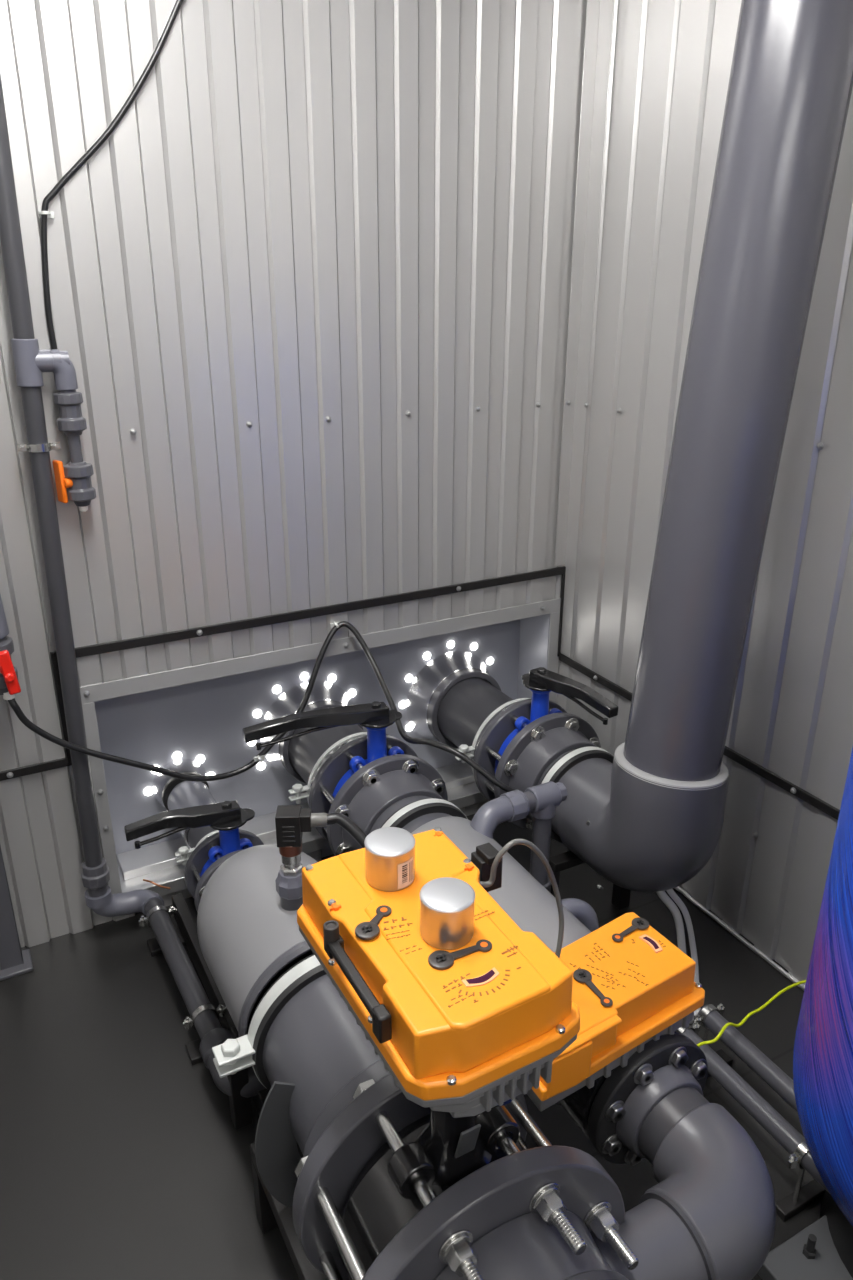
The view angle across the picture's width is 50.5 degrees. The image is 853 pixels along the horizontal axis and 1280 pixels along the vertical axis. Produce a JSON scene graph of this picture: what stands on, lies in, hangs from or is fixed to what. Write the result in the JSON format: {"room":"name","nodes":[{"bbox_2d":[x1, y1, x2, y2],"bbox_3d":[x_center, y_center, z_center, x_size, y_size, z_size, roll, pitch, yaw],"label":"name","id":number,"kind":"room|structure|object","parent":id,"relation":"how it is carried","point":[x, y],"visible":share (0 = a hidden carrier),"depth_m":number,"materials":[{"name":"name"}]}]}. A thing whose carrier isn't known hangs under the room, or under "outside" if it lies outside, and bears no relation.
{"room":"water treatment plant","nodes":[
{"label":"water treatment plant","id":0,"kind":"room"},
{"bbox_2d":[124,800,254,875],"bbox_3d":[-0.595,0.583,2.361,0.338,0.325,0.106,-11,24,-26],"label":"valve","id":1,"kind":"object","parent":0,"point":[226,817],"visible":0.46,"depth_m":2.31,"materials":[{"name":"blue plastic"}]},
{"bbox_2d":[192,836,247,911],"bbox_3d":[-0.519,0.643,2.428,0.236,0.236,0.162,-11,24,-26],"label":"flange","id":2,"kind":"object","parent":1,"relation":"attached to","point":[202,880],"visible":0.13,"depth_m":2.32,"materials":[{"name":"grey plastic"}]},
{"bbox_2d":[197,844,316,1036],"bbox_3d":[-0.351,0.666,2.082,0.344,0.372,0.603,-11,24,-26],"label":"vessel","id":3,"kind":"object","parent":2,"relation":"attached to","point":[247,940],"visible":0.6,"depth_m":1.88,"materials":[{"name":"grey plastic"}]},
{"bbox_2d":[275,805,366,910],"bbox_3d":[-0.126,0.488,1.798,0.396,0.262,0.107,12,24,27],"label":"sensor","id":4,"kind":"object","parent":3,"relation":"on","point":[291,821],"visible":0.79,"depth_m":1.81,"materials":[{"name":"grey plastic"}]},
{"bbox_2d":[280,897,302,910],"bbox_3d":[-0.278,0.551,1.891,0.060,0.075,0.060,-11,24,-26],"label":"socket","id":5,"kind":"object","parent":4,"relation":"attached to","point":[287,903],"depth_m":1.86,"materials":[{"name":"grey plastic"}]},
{"bbox_2d":[263,974,380,1153],"bbox_3d":[-0.131,0.803,1.698,0.302,0.302,0.322,-11,24,-26],"label":"pipe","id":6,"kind":"object","parent":3,"relation":"attached to","point":[315,1044],"visible":0.21,"depth_m":1.59,"materials":[{"name":"grey plastic"}]},
{"bbox_2d":[212,954,326,1090],"bbox_3d":[-0.218,0.769,1.784,0.400,0.336,0.051,-11,24,-26],"label":"clamp","id":7,"kind":"object","parent":6,"relation":"attached to","point":[232,1056],"visible":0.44,"depth_m":1.70,"materials":[{"name":"white metal"}]},
{"bbox_2d":[292,1059,526,1279],"bbox_3d":[-0.032,0.859,1.517,0.420,0.420,0.105,-11,24,-26],"label":"flange","id":8,"kind":"object","parent":6,"relation":"attached to","point":[346,1134],"visible":0.25,"depth_m":1.39,"materials":[{"name":"grey plastic"}]},
{"bbox_2d":[0,0,586,946],"bbox_3d":[-0.904,-0.529,2.220,3.160,2.950,0.014,-11,24,-26],"label":"wall","id":9,"kind":"structure","parent":0,"point":[359,214],"depth_m":2.42,"materials":[{"name":"grey metal"}]},
{"bbox_2d":[0,594,20,699],"bbox_3d":[-1.075,-0.007,2.235,0.090,0.323,0.168,-11,24,-26],"label":"valve","id":10,"kind":"object","parent":9,"relation":"attached to","point":[9,684],"visible":1,"depth_m":2.22,"materials":[{"name":"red plastic"}]},
{"bbox_2d":[3,692,14,699],"bbox_3d":[-1.056,0.138,2.283,0.028,0.018,0.028,-11,24,-26],"label":"outlet","id":11,"kind":"object","parent":10,"relation":"attached to","point":[6,696],"depth_m":2.27,"materials":[{"name":"white plastic"}]},
{"bbox_2d":[16,442,60,451],"bbox_3d":[-0.924,-0.463,2.162,0.085,0.019,0.092,4,22,8],"label":"clip","id":12,"kind":"object","parent":9,"relation":"attached to","point":[48,446],"visible":0.88,"depth_m":2.14,"materials":[{"name":"silver metal"}]},
{"bbox_2d":[39,211,54,218],"bbox_3d":[-0.861,-0.964,2.049,0.032,0.014,0.024,-11,24,-26],"label":"clip","id":13,"kind":"object","parent":9,"relation":"attached to","point":[50,214],"visible":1,"depth_m":2.05,"materials":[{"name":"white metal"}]},
{"bbox_2d":[0,72,109,896],"bbox_3d":[-0.923,-0.559,2.111,0.120,2.776,0.082,-11,24,-26],"label":"vertical pipe","id":14,"kind":"object","parent":9,"relation":"attached to","point":[30,362],"visible":1,"depth_m":2.18,"materials":[{"name":"grey plastic"}]},
{"bbox_2d":[51,349,95,511],"bbox_3d":[-0.860,-0.499,2.181,0.083,0.387,0.069,-19,29,-40],"label":"tap","id":15,"kind":"object","parent":14,"relation":"attached to","point":[70,421],"visible":0.91,"depth_m":2.18,"materials":[{"name":"grey plastic"}]},
{"bbox_2d":[41,0,183,348],"bbox_3d":[-0.688,-1.179,2.072,0.462,1.610,0.017,-11,24,-26],"label":"cable","id":16,"kind":"object","parent":9,"relation":"attached to","point":[44,249],"visible":0.64,"depth_m":2.05,"materials":[{"name":"black plastic"}]},
{"bbox_2d":[143,879,169,888],"bbox_3d":[-0.817,0.737,2.721,0.088,0.033,0.023,5,22,11],"label":"wire","id":17,"kind":"object","parent":9,"relation":"attached to","point":[149,881],"visible":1,"depth_m":2.71,"materials":[{"name":"brown"}]},
{"bbox_2d":[0,566,565,780],"bbox_3d":[-0.893,0.171,2.490,3.138,0.338,0.010,-11,24,-26],"label":"trim","id":18,"kind":"structure","parent":9,"relation":"attached to","point":[101,648],"depth_m":2.63,"materials":[{"name":"black metal"}]},
{"bbox_2d":[116,762,486,895],"bbox_3d":[-0.280,0.611,3.124,1.532,0.060,0.200,-11,24,-26],"label":"trim","id":19,"kind":"structure","parent":9,"relation":"attached to","point":[156,863],"depth_m":2.90,"materials":[{"name":"white metal"}]},
{"bbox_2d":[80,598,560,919],"bbox_3d":[-0.236,0.348,2.946,1.612,0.770,0.004,-11,24,-26],"label":"trim","id":20,"kind":"structure","parent":9,"relation":"attached to","point":[165,679],"depth_m":2.68,"materials":[{"name":"grey paint"}]},
{"bbox_2d":[94,614,549,853],"bbox_3d":[-0.288,0.305,3.021,1.556,0.669,0.187,-11,24,-26],"label":"wall niche","id":21,"kind":"object","parent":9,"relation":"in","point":[207,718],"visible":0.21,"depth_m":2.94,"materials":[{"name":"grey paint"}]},
{"bbox_2d":[144,787,152,795],"bbox_3d":[-0.874,0.478,2.842,0.029,0.029,0.010,-11,24,-26],"label":"led light","id":22,"kind":"object","parent":21,"relation":"attached to","point":[148,791],"visible":1,"depth_m":2.84,"materials":[{"name":"white"}]},
{"bbox_2d":[173,752,181,759],"bbox_3d":[-0.785,0.368,2.850,0.029,0.029,0.010,-11,24,-26],"label":"led light","id":23,"kind":"object","parent":21,"relation":"attached to","point":[177,755],"visible":1,"depth_m":2.85,"materials":[{"name":"white"}]},
{"bbox_2d":[152,759,216,848],"bbox_3d":[-0.712,0.511,2.760,0.176,0.176,0.320,-11,24,-26],"label":"wall collar","id":24,"kind":"structure","parent":21,"relation":"attached to","point":[186,794],"depth_m":2.79,"materials":[{"name":"silver metal"}]},
{"bbox_2d":[188,826,215,847],"bbox_3d":[-0.597,0.589,2.563,0.120,0.120,0.158,-11,24,-26],"label":"pipe","id":25,"kind":"object","parent":24,"relation":"attached to","point":[195,835],"visible":0.16,"depth_m":2.55,"materials":[{"name":"grey plastic"}]},
{"bbox_2d":[175,830,218,865],"bbox_3d":[-0.604,0.603,2.529,0.191,0.144,0.028,-11,24,-26],"label":"clamp","id":26,"kind":"object","parent":25,"relation":"attached to","point":[182,851],"visible":0.34,"depth_m":2.48,"materials":[{"name":"white metal"}]},
{"bbox_2d":[184,829,263,897],"bbox_3d":[-0.553,0.620,2.486,0.232,0.232,0.050,-11,24,-26],"label":"flange","id":27,"kind":"object","parent":25,"relation":"attached to","point":[198,857],"visible":0.26,"depth_m":2.42,"materials":[{"name":"grey plastic"}]},
{"bbox_2d":[196,755,204,762],"bbox_3d":[-0.723,0.383,2.892,0.029,0.029,0.010,-11,24,-26],"label":"led light","id":28,"kind":"object","parent":21,"relation":"attached to","point":[200,758],"visible":1,"depth_m":2.89,"materials":[{"name":"white"}]},
{"bbox_2d":[253,709,261,717],"bbox_3d":[-0.548,0.241,2.938,0.029,0.029,0.010,-11,24,-26],"label":"led light","id":29,"kind":"object","parent":21,"relation":"attached to","point":[257,713],"visible":1,"depth_m":2.93,"materials":[{"name":"white"}]},
{"bbox_2d":[257,762,264,769],"bbox_3d":[-0.549,0.421,3.009,0.029,0.029,0.010,-11,24,-26],"label":"led light","id":30,"kind":"object","parent":21,"relation":"attached to","point":[260,766],"visible":0.98,"depth_m":3.00,"materials":[{"name":"white"}]},
{"bbox_2d":[273,685,280,693],"bbox_3d":[-0.486,0.163,2.943,0.029,0.029,0.010,-11,24,-26],"label":"led light","id":31,"kind":"object","parent":21,"relation":"attached to","point":[276,689],"visible":1,"depth_m":2.94,"materials":[{"name":"white"}]},
{"bbox_2d":[300,672,308,680],"bbox_3d":[-0.400,0.122,2.977,0.029,0.029,0.010,-11,24,-26],"label":"led light","id":32,"kind":"object","parent":21,"relation":"attached to","point":[304,676],"visible":1,"depth_m":2.97,"materials":[{"name":"white"}]},
{"bbox_2d":[260,681,362,782],"bbox_3d":[-0.364,0.321,3.000,0.348,0.348,0.135,-11,24,-26],"label":"wall collar","id":33,"kind":"structure","parent":21,"relation":"attached to","point":[323,695],"depth_m":2.94,"materials":[{"name":"silver metal"}]},
{"bbox_2d":[288,724,366,784],"bbox_3d":[-0.293,0.370,2.877,0.244,0.244,0.434,-11,24,-26],"label":"pipe","id":34,"kind":"object","parent":33,"relation":"attached to","point":[304,751],"visible":0.13,"depth_m":2.79,"materials":[{"name":"grey plastic"}]},
{"bbox_2d":[288,732,366,804],"bbox_3d":[-0.228,0.435,2.712,0.385,0.330,0.032,-11,24,-26],"label":"clamp","id":35,"kind":"object","parent":34,"relation":"attached to","point":[296,789],"visible":0.47,"depth_m":2.63,"materials":[{"name":"white metal"}]},
{"bbox_2d":[309,735,417,840],"bbox_3d":[-0.187,0.442,2.695,0.366,0.366,0.080,-11,24,-26],"label":"flange","id":36,"kind":"object","parent":34,"relation":"attached to","point":[335,764],"visible":0.21,"depth_m":2.58,"materials":[{"name":"grey plastic"}]},
{"bbox_2d":[328,674,335,681],"bbox_3d":[-0.315,0.129,3.029,0.029,0.029,0.010,-11,24,-26],"label":"led light","id":37,"kind":"object","parent":21,"relation":"attached to","point":[332,677],"visible":1,"depth_m":3.03,"materials":[{"name":"white"}]},
{"bbox_2d":[348,689,355,696],"bbox_3d":[-0.253,0.183,3.087,0.029,0.029,0.010,-11,24,-26],"label":"led light","id":38,"kind":"object","parent":21,"relation":"attached to","point":[352,692],"visible":1,"depth_m":3.08,"materials":[{"name":"white"}]},
{"bbox_2d":[399,701,405,707],"bbox_3d":[-0.083,0.231,3.204,0.029,0.029,0.010,-11,24,-26],"label":"led light","id":39,"kind":"object","parent":21,"relation":"attached to","point":[402,704],"visible":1,"depth_m":3.20,"materials":[{"name":"white"}]},
{"bbox_2d":[405,674,412,681],"bbox_3d":[-0.059,0.136,3.180,0.029,0.029,0.010,-11,24,-26],"label":"led light","id":40,"kind":"object","parent":21,"relation":"attached to","point":[409,678],"visible":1,"depth_m":3.18,"materials":[{"name":"white"}]},
{"bbox_2d":[423,652,430,659],"bbox_3d":[0.003,0.058,3.186,0.029,0.029,0.010,-11,24,-26],"label":"led light","id":41,"kind":"object","parent":21,"relation":"attached to","point":[427,655],"visible":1,"depth_m":3.18,"materials":[{"name":"white"}]},
{"bbox_2d":[447,641,454,647],"bbox_3d":[0.089,0.017,3.219,0.029,0.029,0.010,-11,24,-26],"label":"led light","id":42,"kind":"object","parent":21,"relation":"attached to","point":[450,644],"visible":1,"depth_m":3.21,"materials":[{"name":"white"}]},
{"bbox_2d":[406,651,501,747],"bbox_3d":[0.115,0.228,3.242,0.356,0.356,0.135,-11,24,-26],"label":"flange","id":43,"kind":"object","parent":21,"relation":"attached to","point":[427,690],"depth_m":3.17,"materials":[{"name":"silver metal"}]},
{"bbox_2d":[437,677,512,753],"bbox_3d":[0.194,0.281,3.106,0.244,0.244,0.464,-11,24,-26],"label":"pipe","id":44,"kind":"object","parent":43,"relation":"attached to","point":[466,705],"visible":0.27,"depth_m":3.04,"materials":[{"name":"grey plastic"}]},
{"bbox_2d":[455,698,529,774],"bbox_3d":[0.266,0.351,2.929,0.390,0.336,0.032,-11,24,-26],"label":"clamp","id":45,"kind":"object","parent":44,"relation":"attached to","point":[463,748],"visible":0.45,"depth_m":2.85,"materials":[{"name":"white metal"}]},
{"bbox_2d":[473,698,566,800],"bbox_3d":[0.303,0.356,2.918,0.380,0.380,0.085,-11,24,-26],"label":"flange","id":46,"kind":"object","parent":44,"relation":"attached to","point":[500,726],"visible":0.29,"depth_m":2.81,"materials":[{"name":"grey plastic"}]},
{"bbox_2d":[495,667,617,772],"bbox_3d":[0.401,0.333,2.716,0.271,0.462,0.374,-11,24,-26],"label":"valve","id":47,"kind":"object","parent":46,"relation":"attached to","point":[541,681],"visible":0.34,"depth_m":2.68,"materials":[{"name":"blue plastic"}]},
{"bbox_2d":[477,708,600,828],"bbox_3d":[0.367,0.399,2.808,0.386,0.386,0.265,-11,24,-26],"label":"flange","id":48,"kind":"object","parent":47,"relation":"attached to","point":[525,759],"visible":0.4,"depth_m":2.68,"materials":[{"name":"grey plastic"}]},
{"bbox_2d":[0,813,822,1279],"bbox_3d":[0.025,1.488,1.270,3.260,0.100,4.290,-11,24,-26],"label":"floor","id":49,"kind":"structure","parent":0,"point":[122,1157],"depth_m":2.10,"materials":[{"name":"rubber"}]},
{"bbox_2d":[0,845,32,980],"bbox_3d":[-1.163,-0.425,2.023,0.095,2.900,0.090,-11,24,-26],"label":"steel post","id":50,"kind":"object","parent":49,"relation":"on","point":[14,961],"visible":1,"depth_m":2.51,"materials":[{"name":"grey metal"}]},
{"bbox_2d":[147,893,268,1115],"bbox_3d":[-0.572,0.963,2.324,0.125,0.100,0.920,-11,24,-26],"label":"rail","id":51,"kind":"object","parent":49,"relation":"on","point":[187,933],"visible":0.47,"depth_m":2.46,"materials":[{"name":"black metal"}]},
{"bbox_2d":[139,906,176,927],"bbox_3d":[-0.770,0.821,2.604,0.108,0.118,0.018,-12,24,-28],"label":"clip","id":52,"kind":"object","parent":51,"relation":"attached to","point":[172,912],"visible":0.73,"depth_m":2.58,"materials":[{"name":"silver metal"}]},
{"bbox_2d":[85,885,264,1097],"bbox_3d":[-0.639,0.875,2.369,0.194,0.104,0.889,-17,27,-37],"label":"pipe","id":53,"kind":"object","parent":51,"relation":"on","point":[211,1033],"visible":0.62,"depth_m":2.38,"materials":[{"name":"grey plastic"}]},
{"bbox_2d":[183,1004,226,1030],"bbox_3d":[-0.550,0.961,2.250,0.108,0.118,0.018,-12,24,-28],"label":"clip","id":54,"kind":"object","parent":51,"relation":"attached to","point":[220,1011],"visible":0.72,"depth_m":2.23,"materials":[{"name":"silver metal"}]},
{"bbox_2d":[223,1026,252,1129],"bbox_3d":[-0.303,0.965,2.101,0.320,0.262,0.040,-11,24,-26],"label":"support","id":55,"kind":"object","parent":49,"relation":"on","point":[240,1107],"visible":0.25,"depth_m":2.04,"materials":[{"name":"black metal"}]},
{"bbox_2d":[250,1142,326,1279],"bbox_3d":[0.046,1.221,1.525,0.385,0.210,0.960,-11,24,-26],"label":"stand","id":56,"kind":"object","parent":49,"relation":"on","point":[271,1214],"visible":0.16,"depth_m":1.67,"materials":[{"name":"black"}]},
{"bbox_2d":[255,1082,300,1207],"bbox_3d":[-0.075,0.923,1.728,0.513,0.425,0.005,-11,24,-26],"label":"saddle","id":57,"kind":"object","parent":56,"relation":"on","point":[277,1156],"visible":0.27,"depth_m":1.60,"materials":[{"name":"grey"}]},
{"bbox_2d":[295,1079,638,1279],"bbox_3d":[0.057,0.919,1.364,0.472,0.472,0.382,-11,24,-26],"label":"flange","id":58,"kind":"object","parent":56,"relation":"on","point":[537,1213],"visible":0.84,"depth_m":1.22,"materials":[{"name":"grey plastic"}]},
{"bbox_2d":[338,1099,529,1279],"bbox_3d":[0.037,0.794,1.354,0.330,0.570,0.175,-11,24,-26],"label":"valve","id":59,"kind":"object","parent":58,"relation":"attached to","point":[445,1149],"visible":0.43,"depth_m":1.30,"materials":[{"name":"black paint"}]},
{"bbox_2d":[297,827,579,1117],"bbox_3d":[0.084,0.498,1.323,0.457,0.308,0.408,-11,24,-26],"label":"actuator","id":60,"kind":"object","parent":59,"relation":"attached to","point":[468,1030],"visible":0.93,"depth_m":1.14,"materials":[{"name":"orange plastic"}]},
{"bbox_2d":[364,827,414,891],"bbox_3d":[-0.052,0.314,1.298,0.073,0.063,0.073,-11,24,-26],"label":"metal tin","id":61,"kind":"object","parent":60,"relation":"on","point":[389,851],"visible":1,"depth_m":1.27,"materials":[{"name":"grey metal"}]},
{"bbox_2d":[420,877,474,949],"bbox_3d":[0.027,0.358,1.187,0.073,0.063,0.073,-11,24,-26],"label":"metal tin","id":62,"kind":"object","parent":60,"relation":"on","point":[446,903],"visible":1,"depth_m":1.16,"materials":[{"name":"grey metal"}]},
{"bbox_2d":[563,1269,627,1279],"bbox_3d":[0.302,1.086,0.943,0.338,0.338,0.651,-11,24,-26],"label":"pipe","id":63,"kind":"object","parent":58,"relation":"attached to","point":[601,1274],"visible":1,"depth_m":1.19,"materials":[{"name":"grey plastic"}]},
{"bbox_2d":[594,1199,707,1279],"bbox_3d":[0.305,0.967,1.367,0.217,0.149,0.149,-11,24,-26],"label":"pipe","id":64,"kind":"object","parent":58,"relation":"attached to","point":[665,1249],"visible":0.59,"depth_m":1.34,"materials":[{"name":"grey plastic"}]},
{"bbox_2d":[548,850,630,909],"bbox_3d":[0.482,0.732,2.710,0.320,0.255,0.040,-11,24,-26],"label":"support","id":65,"kind":"object","parent":49,"relation":"on","point":[568,859],"visible":0.26,"depth_m":2.63,"materials":[{"name":"black metal"}]},
{"bbox_2d":[707,1049,732,1077],"bbox_3d":[0.635,1.061,2.196,0.260,0.020,0.040,-11,24,-26],"label":"rail","id":66,"kind":"object","parent":49,"relation":"on","point":[720,1052],"visible":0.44,"depth_m":2.24,"materials":[{"name":"black metal"}]},
{"bbox_2d":[678,1022,699,1034],"bbox_3d":[0.608,0.981,2.155,0.098,0.158,0.018,-11,24,-26],"label":"clip","id":67,"kind":"object","parent":66,"relation":"attached to","point":[695,1027],"visible":0.23,"depth_m":2.14,"materials":[{"name":"silver metal"}]},
{"bbox_2d":[693,1004,724,1040],"bbox_3d":[0.684,0.960,2.209,0.098,0.158,0.018,-11,24,-26],"label":"clip","id":68,"kind":"object","parent":66,"relation":"attached to","point":[700,1018],"visible":0.62,"depth_m":2.18,"materials":[{"name":"silver metal"}]},
{"bbox_2d":[698,1005,797,1112],"bbox_3d":[0.810,1.000,1.970,0.045,0.045,0.565,-11,24,-26],"label":"pipe","id":69,"kind":"object","parent":68,"relation":"attached to","point":[768,1071],"visible":0.42,"depth_m":2.06,"materials":[{"name":"grey plastic"}]},
{"bbox_2d":[776,1179,825,1220],"bbox_3d":[0.810,1.173,1.914,0.180,0.020,0.030,-11,24,-26],"label":"rail","id":70,"kind":"object","parent":49,"relation":"on","point":[811,1191],"visible":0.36,"depth_m":1.89,"materials":[{"name":"black metal"}]},
{"bbox_2d":[787,1141,808,1200],"bbox_3d":[0.773,1.097,1.863,0.098,0.158,0.018,-11,24,-26],"label":"clip","id":71,"kind":"object","parent":70,"relation":"attached to","point":[795,1159],"visible":0.52,"depth_m":1.83,"materials":[{"name":"silver metal"}]},
{"bbox_2d":[683,1029,829,1193],"bbox_3d":[0.730,1.019,1.922,0.045,0.045,0.550,-11,24,-26],"label":"pipe","id":72,"kind":"object","parent":71,"relation":"attached to","point":[779,1128],"visible":0.51,"depth_m":1.94,"materials":[{"name":"grey plastic"}]},
{"bbox_2d":[697,980,805,1046],"bbox_3d":[0.764,0.898,2.118,0.526,0.056,0.052,-14,25,-31],"label":"earth wire","id":73,"kind":"object","parent":72,"relation":"on","point":[775,996],"visible":0.71,"depth_m":2.12,"materials":[{"name":"yellow"}]},
{"bbox_2d":[757,1215,852,1279],"bbox_3d":[0.766,1.209,1.732,0.190,0.085,0.159,-11,24,-26],"label":"base plate","id":74,"kind":"object","parent":49,"relation":"on","point":[810,1254],"visible":0.86,"depth_m":1.75,"materials":[{"name":"grey metal"}]},
{"bbox_2d":[793,747,852,1277],"bbox_3d":[1.042,0.497,1.502,0.700,1.580,0.700,-11,24,-26],"label":"tank","id":75,"kind":"object","parent":49,"relation":"on","point":[823,1045],"visible":1,"depth_m":1.56,"materials":[{"name":"blue plastic"}]},
{"bbox_3d":[0.121,0.911,2.265,0.340,0.245,0.040,-11,24,-26],"label":"support","id":76,"kind":"object","parent":49,"relation":"on","visible":0},
{"bbox_2d":[411,816,590,952],"bbox_3d":[0.168,0.684,2.084,0.308,0.308,0.625,-11,24,-26],"label":"horizontal pipe","id":77,"kind":"object","parent":76,"relation":"on","point":[527,902],"visible":0.1,"depth_m":1.99,"materials":[{"name":"grey plastic"}]},
{"bbox_2d":[370,796,450,832],"bbox_3d":[-0.011,0.562,2.393,0.252,0.252,0.160,-11,24,-26],"label":"horizontal pipe","id":78,"kind":"object","parent":77,"relation":"attached to","point":[416,823],"visible":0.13,"depth_m":2.37,"materials":[{"name":"grey plastic"}]},
{"bbox_2d":[311,734,447,855],"bbox_3d":[-0.119,0.488,2.579,0.370,0.370,0.295,-11,24,-26],"label":"flange","id":79,"kind":"object","parent":78,"relation":"attached to","point":[385,781],"visible":0.44,"depth_m":2.46,"materials":[{"name":"grey plastic"}]},
{"bbox_2d":[242,701,403,804],"bbox_3d":[-0.245,0.403,2.527,0.501,0.458,0.113,-11,24,-26],"label":"valve","id":80,"kind":"object","parent":79,"relation":"attached to","point":[376,716],"visible":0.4,"depth_m":2.46,"materials":[{"name":"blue plastic"}]},
{"bbox_2d":[8,621,514,791],"bbox_3d":[-0.400,0.216,2.589,1.339,0.391,0.507,0,22,-2],"label":"cable","id":81,"kind":"object","parent":80,"relation":"attached to","point":[12,702],"visible":0.87,"depth_m":2.55,"materials":[{"name":"black plastic"}]},
{"bbox_2d":[254,755,264,762],"bbox_3d":[-0.491,0.351,2.666,0.032,0.024,0.024,-11,24,-26],"label":"clip","id":82,"kind":"object","parent":81,"relation":"attached to","point":[256,758],"visible":1,"depth_m":2.67,"materials":[{"name":"white metal"}]},
{"bbox_2d":[381,798,466,828],"bbox_3d":[-0.013,0.561,2.395,0.300,0.300,0.042,-11,24,-26],"label":"clamp","id":83,"kind":"object","parent":78,"relation":"attached to","point":[409,812],"visible":0.31,"depth_m":2.33,"materials":[{"name":"white metal"}]},
{"bbox_2d":[470,781,567,891],"bbox_3d":[0.223,0.655,2.394,0.313,0.567,0.094,-15,26,-34],"label":"pipe","id":84,"kind":"object","parent":77,"relation":"attached to","point":[541,800],"visible":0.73,"depth_m":2.32,"materials":[{"name":"grey plastic"}]},
{"bbox_2d":[561,898,598,931],"bbox_3d":[0.317,0.812,2.231,0.208,0.395,0.057,-5,22,-12],"label":"pipe elbow","id":85,"kind":"object","parent":77,"relation":"attached to","point":[580,909],"visible":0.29,"depth_m":2.17,"materials":[{"name":"grey plastic"}]},
{"bbox_2d":[558,1029,682,1139],"bbox_3d":[0.373,0.809,1.727,0.260,0.290,0.135,-11,24,-26],"label":"valve","id":86,"kind":"object","parent":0,"point":[578,1104],"visible":0.08,"depth_m":1.64,"materials":[{"name":"black paint"}]},
{"bbox_2d":[527,912,704,1110],"bbox_3d":[0.306,0.667,1.651,0.415,0.161,0.208,-14,26,-32],"label":"actuator","id":87,"kind":"object","parent":86,"relation":"on","point":[632,986],"visible":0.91,"depth_m":1.61,"materials":[{"name":"orange plastic"}]},
{"bbox_2d":[588,1034,707,1164],"bbox_3d":[0.377,0.825,1.729,0.264,0.264,0.204,-11,24,-26],"label":"flange","id":88,"kind":"object","parent":86,"relation":"attached to","point":[678,1050],"visible":0.4,"depth_m":1.61,"materials":[{"name":"grey plastic"}]},
{"bbox_2d":[616,1065,775,1279],"bbox_3d":[0.463,0.908,1.517,0.248,0.183,0.305,-11,24,-26],"label":"pipe elbow","id":89,"kind":"object","parent":88,"relation":"attached to","point":[708,1169],"visible":0.92,"depth_m":1.46,"materials":[{"name":"grey plastic"}]},
{"bbox_2d":[557,0,852,984],"bbox_3d":[1.438,-0.153,1.277,0.014,2.942,4.020,-11,24,-26],"label":"wall","id":90,"kind":"structure","parent":0,"point":[671,61],"depth_m":2.44,"materials":[{"name":"grey metal"}]},
{"bbox_2d":[554,0,614,657],"bbox_3d":[0.477,-1.045,2.771,0.046,2.365,0.066,-11,24,-26],"label":"trim","id":91,"kind":"structure","parent":90,"relation":"attached to","point":[599,13],"depth_m":2.77,"materials":[{"name":"grey paint"}]},
{"bbox_2d":[559,653,839,819],"bbox_3d":[1.425,0.705,1.609,0.010,0.025,3.980,-11,24,-26],"label":"trim","id":92,"kind":"structure","parent":90,"relation":"attached to","point":[751,765],"depth_m":2.50,"materials":[{"name":"black"}]},
{"bbox_2d":[623,0,852,781],"bbox_3d":[0.698,-0.698,1.956,0.476,2.372,0.238,-18,28,-39],"label":"riser pipe","id":93,"kind":"object","parent":90,"relation":"attached to","point":[790,86],"visible":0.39,"depth_m":1.90,"materials":[{"name":"grey plastic"}]},
{"bbox_2d":[558,742,728,891],"bbox_3d":[0.586,0.477,2.398,0.290,0.446,0.404,-11,24,-26],"label":"pipe elbow","id":94,"kind":"object","parent":93,"relation":"attached to","point":[639,830],"visible":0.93,"depth_m":2.25,"materials":[{"name":"grey plastic"}]},
{"bbox_2d":[538,749,611,834],"bbox_3d":[0.473,0.471,2.626,0.262,0.262,0.180,-11,24,-26],"label":"horizontal pipe","id":95,"kind":"object","parent":94,"relation":"attached to","point":[576,772],"visible":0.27,"depth_m":2.56,"materials":[{"name":"grey plastic"}]},
{"bbox_2d":[540,746,613,842],"bbox_3d":[0.453,0.458,2.661,0.304,0.304,0.042,-11,24,-26],"label":"clamp","id":96,"kind":"object","parent":95,"relation":"attached to","point":[570,759],"visible":0.37,"depth_m":2.59,"materials":[{"name":"white metal"}]},
{"bbox_2d":[656,891,693,1023],"bbox_3d":[0.664,0.776,2.367,0.091,0.421,0.181,-17,27,-37],"label":"hanging cable","id":97,"kind":"object","parent":94,"relation":"hanging from","point":[663,896],"visible":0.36,"depth_m":2.38,"materials":[{"name":"grey plastic"}]},
{"bbox_2d":[665,891,694,1017],"bbox_3d":[0.681,0.771,2.375,0.088,0.414,0.172,-17,27,-36],"label":"hanging cable","id":98,"kind":"object","parent":94,"relation":"hanging from","point":[681,913],"visible":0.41,"depth_m":2.41,"materials":[{"name":"black plastic"}]},
{"bbox_2d":[666,889,700,1015],"bbox_3d":[0.691,0.771,2.382,0.101,0.421,0.181,-17,27,-37],"label":"hanging cable","id":99,"kind":"object","parent":94,"relation":"hanging from","point":[673,895],"visible":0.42,"depth_m":2.40,"materials":[{"name":"grey plastic"}]},
{"bbox_2d":[674,886,804,990],"bbox_3d":[1.413,1.210,1.833,0.020,0.017,3.870,-11,24,-26],"label":"baseboard","id":100,"kind":"structure","parent":90,"relation":"attached to","point":[746,943],"depth_m":2.66,"materials":[{"name":"white"}]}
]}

